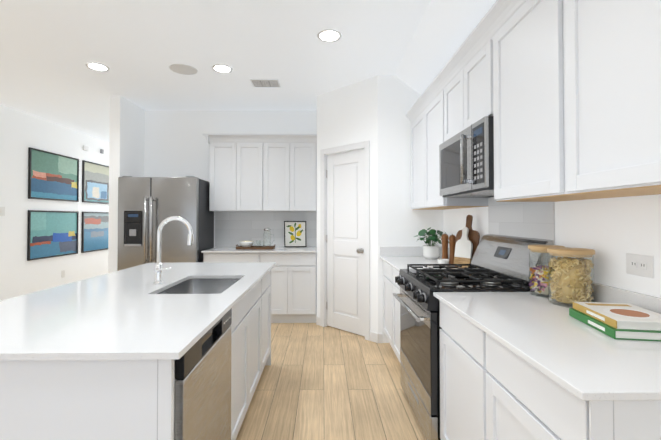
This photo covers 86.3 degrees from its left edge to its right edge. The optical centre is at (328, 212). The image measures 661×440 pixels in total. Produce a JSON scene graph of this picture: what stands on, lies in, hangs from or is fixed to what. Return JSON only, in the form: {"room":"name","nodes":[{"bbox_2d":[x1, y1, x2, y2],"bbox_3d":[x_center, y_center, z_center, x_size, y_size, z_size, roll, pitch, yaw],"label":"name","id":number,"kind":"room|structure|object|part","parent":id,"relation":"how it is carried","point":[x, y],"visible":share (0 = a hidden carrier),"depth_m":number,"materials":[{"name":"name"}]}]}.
{"room":"kitchen","nodes":[
{"label":"kitchen","id":0,"kind":"room"},
{"bbox_2d":[0,105,108,300],"bbox_3d":[-4.420,0.002,6.964,0.100,2.800,4.900,0,-1,-1],"label":"wall","id":1,"kind":"structure","parent":0,"point":[20,134],"depth_m":5.14,"materials":[{"name":"white paint"}]},
{"bbox_2d":[0,207,4,215],"bbox_3d":[-4.332,-0.022,4.689,0.010,0.120,0.075,0,-1,-1],"label":"light switch","id":2,"kind":"object","parent":1,"relation":"attached to","point":[2,211],"visible":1,"depth_m":4.68,"materials":[{"name":"white plastic"}]},
{"bbox_2d":[27,210,78,260],"bbox_3d":[-4.334,0.334,5.595,0.031,0.729,1.020,0,-1,-1],"label":"framed artwork","id":3,"kind":"object","parent":1,"relation":"attached to","point":[50,234],"visible":0.98,"depth_m":5.52,"materials":[{"name":"black"}]},
{"bbox_2d":[28,147,78,201],"bbox_3d":[-4.334,-0.570,5.609,0.031,0.742,1.020,0,-1,-1],"label":"framed artwork","id":4,"kind":"object","parent":1,"relation":"attached to","point":[53,176],"visible":1,"depth_m":5.54,"materials":[{"name":"black"}]},
{"bbox_2d":[81,212,108,252],"bbox_3d":[-4.350,0.351,6.735,0.031,0.729,1.020,0,-1,-1],"label":"framed art","id":5,"kind":"object","parent":1,"relation":"attached to","point":[94,232],"visible":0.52,"depth_m":6.56,"materials":[{"name":"black"}]},
{"bbox_2d":[82,160,108,203],"bbox_3d":[-4.350,-0.553,6.748,0.031,0.742,1.020,0,-1,-1],"label":"framed artwork","id":6,"kind":"object","parent":1,"relation":"attached to","point":[95,182],"visible":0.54,"depth_m":6.58,"materials":[{"name":"black"}]},
{"bbox_2d":[108,95,144,272],"bbox_3d":[-2.616,-0.034,4.594,0.130,2.800,0.592,0,-1,-1],"label":"wall","id":7,"kind":"structure","parent":0,"point":[127,138],"depth_m":4.32,"materials":[{"name":"white paint"}]},
{"bbox_2d":[0,0,430,142],"bbox_3d":[-3.189,-1.514,2.603,7.796,0.100,13.700,0,-1,-1],"label":"ceiling","id":8,"kind":"structure","parent":0,"point":[49,49],"depth_m":3.18,"materials":[{"name":"white paint"}]},
{"bbox_2d":[85,62,109,70],"bbox_3d":[-2.288,-1.447,3.499,0.204,0.006,0.204,0,-1,-1],"label":"recessed light","id":9,"kind":"object","parent":8,"relation":"in","point":[96,66],"visible":1,"depth_m":3.48,"materials":[{"name":"white plastic"}]},
{"bbox_2d":[169,64,197,74],"bbox_3d":[-1.460,-1.446,3.562,0.266,0.006,0.266,0,-1,-1],"label":"ceiling speaker","id":10,"kind":"object","parent":8,"relation":"attached to","point":[184,69],"visible":1,"depth_m":3.55,"materials":[{"name":"white plastic"}]},
{"bbox_2d":[212,64,232,72],"bbox_3d":[-1.064,-1.446,3.541,0.204,0.006,0.204,0,-1,-1],"label":"recessed light","id":11,"kind":"object","parent":8,"relation":"in","point":[220,68],"visible":1,"depth_m":3.53,"materials":[{"name":"white plastic"}]},
{"bbox_2d":[250,79,280,87],"bbox_3d":[-0.698,-1.439,3.929,0.310,0.008,0.220,0,-1,-1],"label":"ceiling vent","id":12,"kind":"object","parent":8,"relation":"in","point":[263,83],"visible":1,"depth_m":3.92,"materials":[{"name":"white plastic"}]},
{"bbox_2d":[317,29,341,41],"bbox_3d":[0.009,-1.456,2.904,0.204,0.006,0.204,0,-1,-1],"label":"recessed light","id":13,"kind":"object","parent":8,"relation":"in","point":[329,35],"visible":1,"depth_m":2.89,"materials":[{"name":"white plastic"}]},
{"bbox_2d":[144,110,316,247],"bbox_3d":[-0.748,-0.028,4.967,3.875,2.800,0.100,0,-1,-1],"label":"wall","id":14,"kind":"structure","parent":0,"point":[177,144],"depth_m":4.92,"materials":[{"name":"white paint"}]},
{"bbox_2d":[206,134,241,210],"bbox_3d":[-1.346,-0.520,4.746,0.409,0.995,0.332,0,-1,-1],"label":"upper cabinet","id":15,"kind":"object","parent":14,"relation":"attached to","point":[225,175],"depth_m":4.59,"materials":[{"name":"white wood"}]},
{"bbox_2d":[242,134,269,210],"bbox_3d":[-1.022,-0.520,4.751,0.470,0.995,0.332,0,-1,-1],"label":"upper cabinet","id":16,"kind":"object","parent":14,"relation":"attached to","point":[263,172],"depth_m":4.59,"materials":[{"name":"white wood"}]},
{"bbox_2d":[215,212,316,246],"bbox_3d":[-0.862,0.227,4.906,1.417,0.488,0.008,0,-1,-1],"label":"tile backsplash","id":17,"kind":"structure","parent":14,"relation":"attached to","point":[232,229],"depth_m":4.90,"materials":[{"name":"white tile"}]},
{"bbox_2d":[270,134,293,210],"bbox_3d":[-0.680,-0.520,4.756,0.470,0.995,0.332,0,-1,-1],"label":"upper cabinet","id":18,"kind":"object","parent":14,"relation":"attached to","point":[281,145],"depth_m":4.60,"materials":[{"name":"white wood"}]},
{"bbox_2d":[294,134,316,210],"bbox_3d":[-0.357,-0.520,4.761,0.409,0.995,0.332,0,-1,-1],"label":"upper cabinet","id":19,"kind":"object","parent":14,"relation":"attached to","point":[305,145],"depth_m":4.60,"materials":[{"name":"white wood"}]},
{"bbox_2d":[236,323,425,439],"bbox_3d":[-2.882,1.386,2.564,8.410,0.100,13.700,0,-1,-1],"label":"floor","id":20,"kind":"structure","parent":0,"point":[316,382],"depth_m":2.62,"materials":[{"name":"brown wood"}]},
{"bbox_2d":[0,272,270,439],"bbox_3d":[-0.881,0.888,2.093,0.802,0.880,2.066,0,-1,-1],"label":"kitchen island","id":21,"kind":"object","parent":20,"relation":"on","point":[207,394],"depth_m":1.07,"materials":[{"name":"white"}]},
{"bbox_2d":[12,262,275,359],"bbox_3d":[-0.703,0.438,2.102,0.493,0.020,2.128,0,-1,-1],"label":"island countertop","id":22,"kind":"structure","parent":21,"relation":"on","point":[157,325],"depth_m":1.29,"materials":[{"name":"white stone"}]},
{"bbox_2d":[160,276,239,291],"bbox_3d":[-0.760,0.543,2.142,0.388,0.212,0.598,0,-1,-1],"label":"sink","id":23,"kind":"object","parent":22,"relation":"in","point":[190,283],"depth_m":2.44,"materials":[{"name":"silver metal"}]},
{"bbox_2d":[174,308,231,439],"bbox_3d":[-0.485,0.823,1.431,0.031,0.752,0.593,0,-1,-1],"label":"dishwasher","id":24,"kind":"object","parent":21,"relation":"in","point":[202,376],"depth_m":1.36,"materials":[{"name":"silver metal"}]},
{"bbox_2d":[117,176,213,270],"bbox_3d":[-2.042,0.464,4.490,0.940,1.802,0.738,0,-1,-1],"label":"fridge","id":25,"kind":"object","parent":20,"relation":"on","point":[147,206],"visible":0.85,"depth_m":4.20,"materials":[{"name":"grey metal"}]},
{"bbox_2d":[203,251,264,261],"bbox_3d":[-1.151,0.926,4.577,0.755,0.880,0.579,0,-1,-1],"label":"base cabinet","id":26,"kind":"object","parent":20,"relation":"on","point":[222,256],"depth_m":4.29,"materials":[{"name":"white wood"}]},
{"bbox_2d":[265,251,316,322],"bbox_3d":[-0.531,0.926,4.586,0.755,0.880,0.579,0,-1,-1],"label":"base cabinet","id":27,"kind":"object","parent":20,"relation":"on","point":[293,284],"depth_m":4.30,"materials":[{"name":"white wood"}]},
{"bbox_2d":[201,247,316,254],"bbox_3d":[-0.843,0.476,4.582,1.384,0.020,0.643,0,-1,-1],"label":"countertop","id":28,"kind":"structure","parent":27,"relation":"on","point":[213,251],"depth_m":4.47,"materials":[{"name":"white stone"}]},
{"bbox_2d":[236,244,275,248],"bbox_3d":[-0.935,0.437,4.557,0.504,0.054,0.200,0,-1,-1],"label":"wood tray","id":29,"kind":"object","parent":28,"relation":"on","point":[257,247],"visible":0.98,"depth_m":4.46,"materials":[{"name":"brown wood"}]},
{"bbox_2d":[239,241,253,246],"bbox_3d":[-1.055,0.409,4.556,0.185,0.090,0.185,0,-1,-1],"label":"bowl","id":30,"kind":"object","parent":29,"relation":"on","point":[246,243],"visible":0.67,"depth_m":4.49,"materials":[{"name":"white ceramic"}]},
{"bbox_2d":[263,228,273,246],"bbox_3d":[-0.767,0.324,4.561,0.146,0.260,0.100,0,-1,-1],"label":"pitcher","id":31,"kind":"object","parent":29,"relation":"on","point":[267,229],"visible":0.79,"depth_m":4.54,"materials":[{"name":"clear glass"}]},
{"bbox_2d":[284,221,305,246],"bbox_3d":[-0.449,0.289,4.802,0.300,0.358,0.074,0,-1,-1],"label":"frame","id":32,"kind":"object","parent":28,"relation":"on","point":[294,233],"visible":1,"depth_m":4.80,"materials":[{"name":"black"}]},
{"bbox_2d":[380,247,459,361],"bbox_3d":[0.877,0.845,3.168,0.665,1.000,1.015,0,-1,-1],"label":"base cabinet","id":33,"kind":"object","parent":20,"relation":"on","point":[395,260],"visible":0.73,"depth_m":3.35,"materials":[{"name":"white wood"}]},
{"bbox_2d":[380,247,459,270],"bbox_3d":[0.877,0.405,3.175,0.665,0.120,1.015,0,-1,-1],"label":"countertop","id":34,"kind":"structure","parent":33,"relation":"on","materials":[{"name":"white stone"}]},
{"bbox_2d":[414,227,448,258],"bbox_3d":[1.018,0.295,3.462,0.324,0.307,0.278,0,-1,-1],"label":"plant","id":35,"kind":"object","parent":34,"relation":"on","point":[430,250],"visible":0.98,"depth_m":3.40,"materials":[{"name":"green plant"}]},
{"bbox_2d":[438,259,448,266],"bbox_3d":[0.939,0.409,2.874,0.092,0.060,0.092,0,-1,-1],"label":"bowl","id":36,"kind":"object","parent":34,"relation":"on","point":[443,261],"visible":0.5,"depth_m":2.84,"materials":[{"name":"white ceramic"}]},
{"bbox_2d":[441,233,448,258],"bbox_3d":[0.993,0.306,2.996,0.058,0.270,0.058,0,-1,-1],"label":"pepper mill","id":37,"kind":"object","parent":34,"relation":"on","point":[444,238],"visible":0.77,"depth_m":2.98,"materials":[{"name":"brown wood"}]},
{"bbox_2d":[449,234,455,263],"bbox_3d":[1.048,0.309,2.972,0.058,0.263,0.058,0,-1,-1],"label":"pepper mill","id":38,"kind":"object","parent":34,"relation":"on","point":[452,239],"visible":0.83,"depth_m":2.95,"materials":[{"name":"brown wood"}]},
{"bbox_2d":[454,227,472,267],"bbox_3d":[1.080,0.275,2.809,0.067,0.324,0.155,0,-1,-29],"label":"cutting board","id":39,"kind":"object","parent":34,"relation":"on","point":[463,249],"visible":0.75,"depth_m":2.80,"materials":[{"name":"white"}]},
{"bbox_2d":[453,215,479,262],"bbox_3d":[1.119,0.226,2.839,0.084,0.423,0.215,0,-1,-29],"label":"cutting board","id":40,"kind":"object","parent":34,"relation":"on","point":[474,237],"visible":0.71,"depth_m":2.81,"materials":[{"name":"brown wood"}]},
{"bbox_2d":[393,234,552,439],"bbox_3d":[0.848,0.742,2.278,0.736,1.178,0.758,0,-1,-1],"label":"range","id":41,"kind":"object","parent":20,"relation":"on","point":[500,263],"visible":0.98,"depth_m":2.10,"materials":[{"name":"silver metal"}]},
{"bbox_2d":[433,282,660,439],"bbox_3d":[0.904,0.817,1.348,0.665,1.000,1.091,0,-1,-1],"label":"base cabinet","id":42,"kind":"object","parent":20,"relation":"on","point":[521,366],"visible":0.92,"depth_m":1.15,"materials":[{"name":"white"}]},
{"bbox_2d":[528,245,564,297],"bbox_3d":[1.123,0.296,1.813,0.164,0.254,0.167,0,-1,-1],"label":"jar","id":43,"kind":"object","parent":42,"relation":"on","point":[539,280],"visible":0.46,"depth_m":1.79,"materials":[{"name":"clear glass"}]},
{"bbox_3d":[1.123,0.185,1.816,0.164,0.031,0.164,0,-1,-1],"label":"lid","id":44,"kind":"part","parent":43,"relation":"part of","materials":[{"name":"brown wood"}]},
{"bbox_2d":[547,247,594,307],"bbox_3d":[1.119,0.294,1.628,0.184,0.254,0.184,0,-1,-1],"label":"jar","id":45,"kind":"object","parent":42,"relation":"on","point":[571,282],"visible":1,"depth_m":1.58,"materials":[{"name":"clear glass"}]},
{"bbox_3d":[1.119,0.182,1.630,0.184,0.031,0.184,0,-1,-1],"label":"lid","id":46,"kind":"part","parent":45,"relation":"part of","materials":[{"name":"brown wood"}]},
{"bbox_2d":[569,302,660,340],"bbox_3d":[1.067,0.386,1.279,0.220,0.058,0.285,0,-1,9],"label":"books","id":47,"kind":"object","parent":42,"relation":"on","point":[625,321],"visible":1,"depth_m":1.21,"materials":[{"name":"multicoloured paper"}]},
{"bbox_2d":[317,76,377,332],"bbox_3d":[0.226,-0.042,4.045,0.919,2.800,0.110,-1,-1,44],"label":"wall","id":48,"kind":"structure","parent":0,"point":[347,115],"depth_m":3.89,"materials":[{"name":"white paint"}]},
{"bbox_2d":[320,141,369,340],"bbox_3d":[0.212,0.295,4.042,0.743,2.125,0.126,-1,-1,44],"label":"door frame","id":49,"kind":"structure","parent":48,"relation":"attached to","point":[365,145],"depth_m":4.15,"materials":[{"name":"white wood"}]},
{"bbox_2d":[326,149,364,335],"bbox_3d":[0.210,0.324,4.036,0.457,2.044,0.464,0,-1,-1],"label":"pantry door","id":50,"kind":"structure","parent":48,"relation":"in","point":[345,241],"depth_m":4.03,"materials":[{"name":"white wood"}]},
{"bbox_2d":[316,316,378,342],"bbox_3d":[0.188,1.307,3.977,0.931,0.100,0.012,-1,-1,44],"label":"baseboard","id":51,"kind":"structure","parent":48,"relation":"attached to","point":[373,336],"depth_m":3.70,"materials":[{"name":"white wood"}]},
{"bbox_2d":[377,75,443,342],"bbox_3d":[0.862,-0.047,3.745,0.690,2.800,0.110,0,-1,-1],"label":"wall","id":52,"kind":"structure","parent":0,"point":[401,223],"depth_m":3.69,"materials":[{"name":"white paint"}]},
{"bbox_2d":[377,333,382,342],"bbox_3d":[0.534,1.302,3.659,0.057,0.100,0.012,0,-1,-1],"label":"baseboard","id":53,"kind":"structure","parent":52,"relation":"attached to","point":[380,337],"depth_m":3.65,"materials":[{"name":"white wood"}]},
{"bbox_2d":[395,0,495,94],"bbox_3d":[1.048,-1.357,0.437,0.614,0.480,9.250,0,-1,-1],"label":"ceiling","id":54,"kind":"structure","parent":0,"point":[445,28],"depth_m":2.72,"materials":[{"name":"white paint"}]},
{"bbox_2d":[443,194,660,297],"bbox_3d":[1.305,0.093,0.419,0.100,2.420,9.250,0,-1,-1],"label":"wall","id":55,"kind":"structure","parent":0,"point":[611,232],"depth_m":1.55,"materials":[{"name":"white paint"}]},
{"bbox_2d":[410,100,457,209],"bbox_3d":[1.037,-0.539,3.415,0.341,0.995,0.565,0,-1,-1],"label":"upper cabinet","id":56,"kind":"object","parent":55,"relation":"attached to","point":[416,112],"depth_m":3.46,"materials":[{"name":"white wood"}]},
{"bbox_2d":[442,56,457,142],"bbox_3d":[1.051,-0.788,2.466,0.341,0.524,0.442,0,-1,-1],"label":"upper cabinet","id":57,"kind":"object","parent":55,"relation":"attached to","point":[449,78],"depth_m":2.55,"materials":[{"name":"white wood"}]},
{"bbox_2d":[422,76,487,207],"bbox_3d":[1.044,-0.545,2.967,0.341,0.995,0.568,0,-1,-1],"label":"upper cabinet","id":58,"kind":"object","parent":55,"relation":"attached to","point":[432,102],"depth_m":2.94,"materials":[{"name":"white wood"}]},
{"bbox_2d":[458,16,489,132],"bbox_3d":[1.056,-0.793,2.142,0.341,0.524,0.442,0,-1,-1],"label":"upper cabinet","id":59,"kind":"object","parent":55,"relation":"attached to","point":[474,58],"depth_m":2.13,"materials":[{"name":"white wood"}]},
{"bbox_2d":[439,116,493,197],"bbox_3d":[1.009,-0.321,2.296,0.430,0.401,0.756,0,-1,-1],"label":"microwave","id":60,"kind":"object","parent":59,"relation":"attached to","point":[466,162],"visible":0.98,"depth_m":2.12,"materials":[{"name":"grey metal"}]},
{"bbox_2d":[488,197,554,257],"bbox_3d":[1.222,0.156,2.292,0.008,0.550,0.756,0,-1,-1],"label":"tile backsplash","id":61,"kind":"structure","parent":55,"relation":"attached to","point":[529,219],"depth_m":2.21,"materials":[{"name":"white tile"}]},
{"bbox_2d":[490,0,571,201],"bbox_3d":[1.064,-0.566,1.601,0.341,0.995,0.633,0,-1,-1],"label":"upper cabinet","id":62,"kind":"object","parent":55,"relation":"attached to","point":[516,25],"depth_m":1.68,"materials":[{"name":"white wood"}]},
{"bbox_2d":[542,0,660,199],"bbox_3d":[1.071,-0.573,1.101,0.341,0.995,0.661,0,-1,-1],"label":"upper cabinet","id":63,"kind":"object","parent":55,"relation":"attached to","point":[566,94],"depth_m":1.18,"materials":[{"name":"white wood"}]},
{"bbox_2d":[626,253,653,277],"bbox_3d":[1.236,0.208,1.402,0.008,0.085,0.120,0,-1,-1],"label":"electrical outlet","id":64,"kind":"object","parent":55,"relation":"attached to","point":[639,265],"visible":1,"depth_m":1.39,"materials":[{"name":"white plastic"}]}
]}

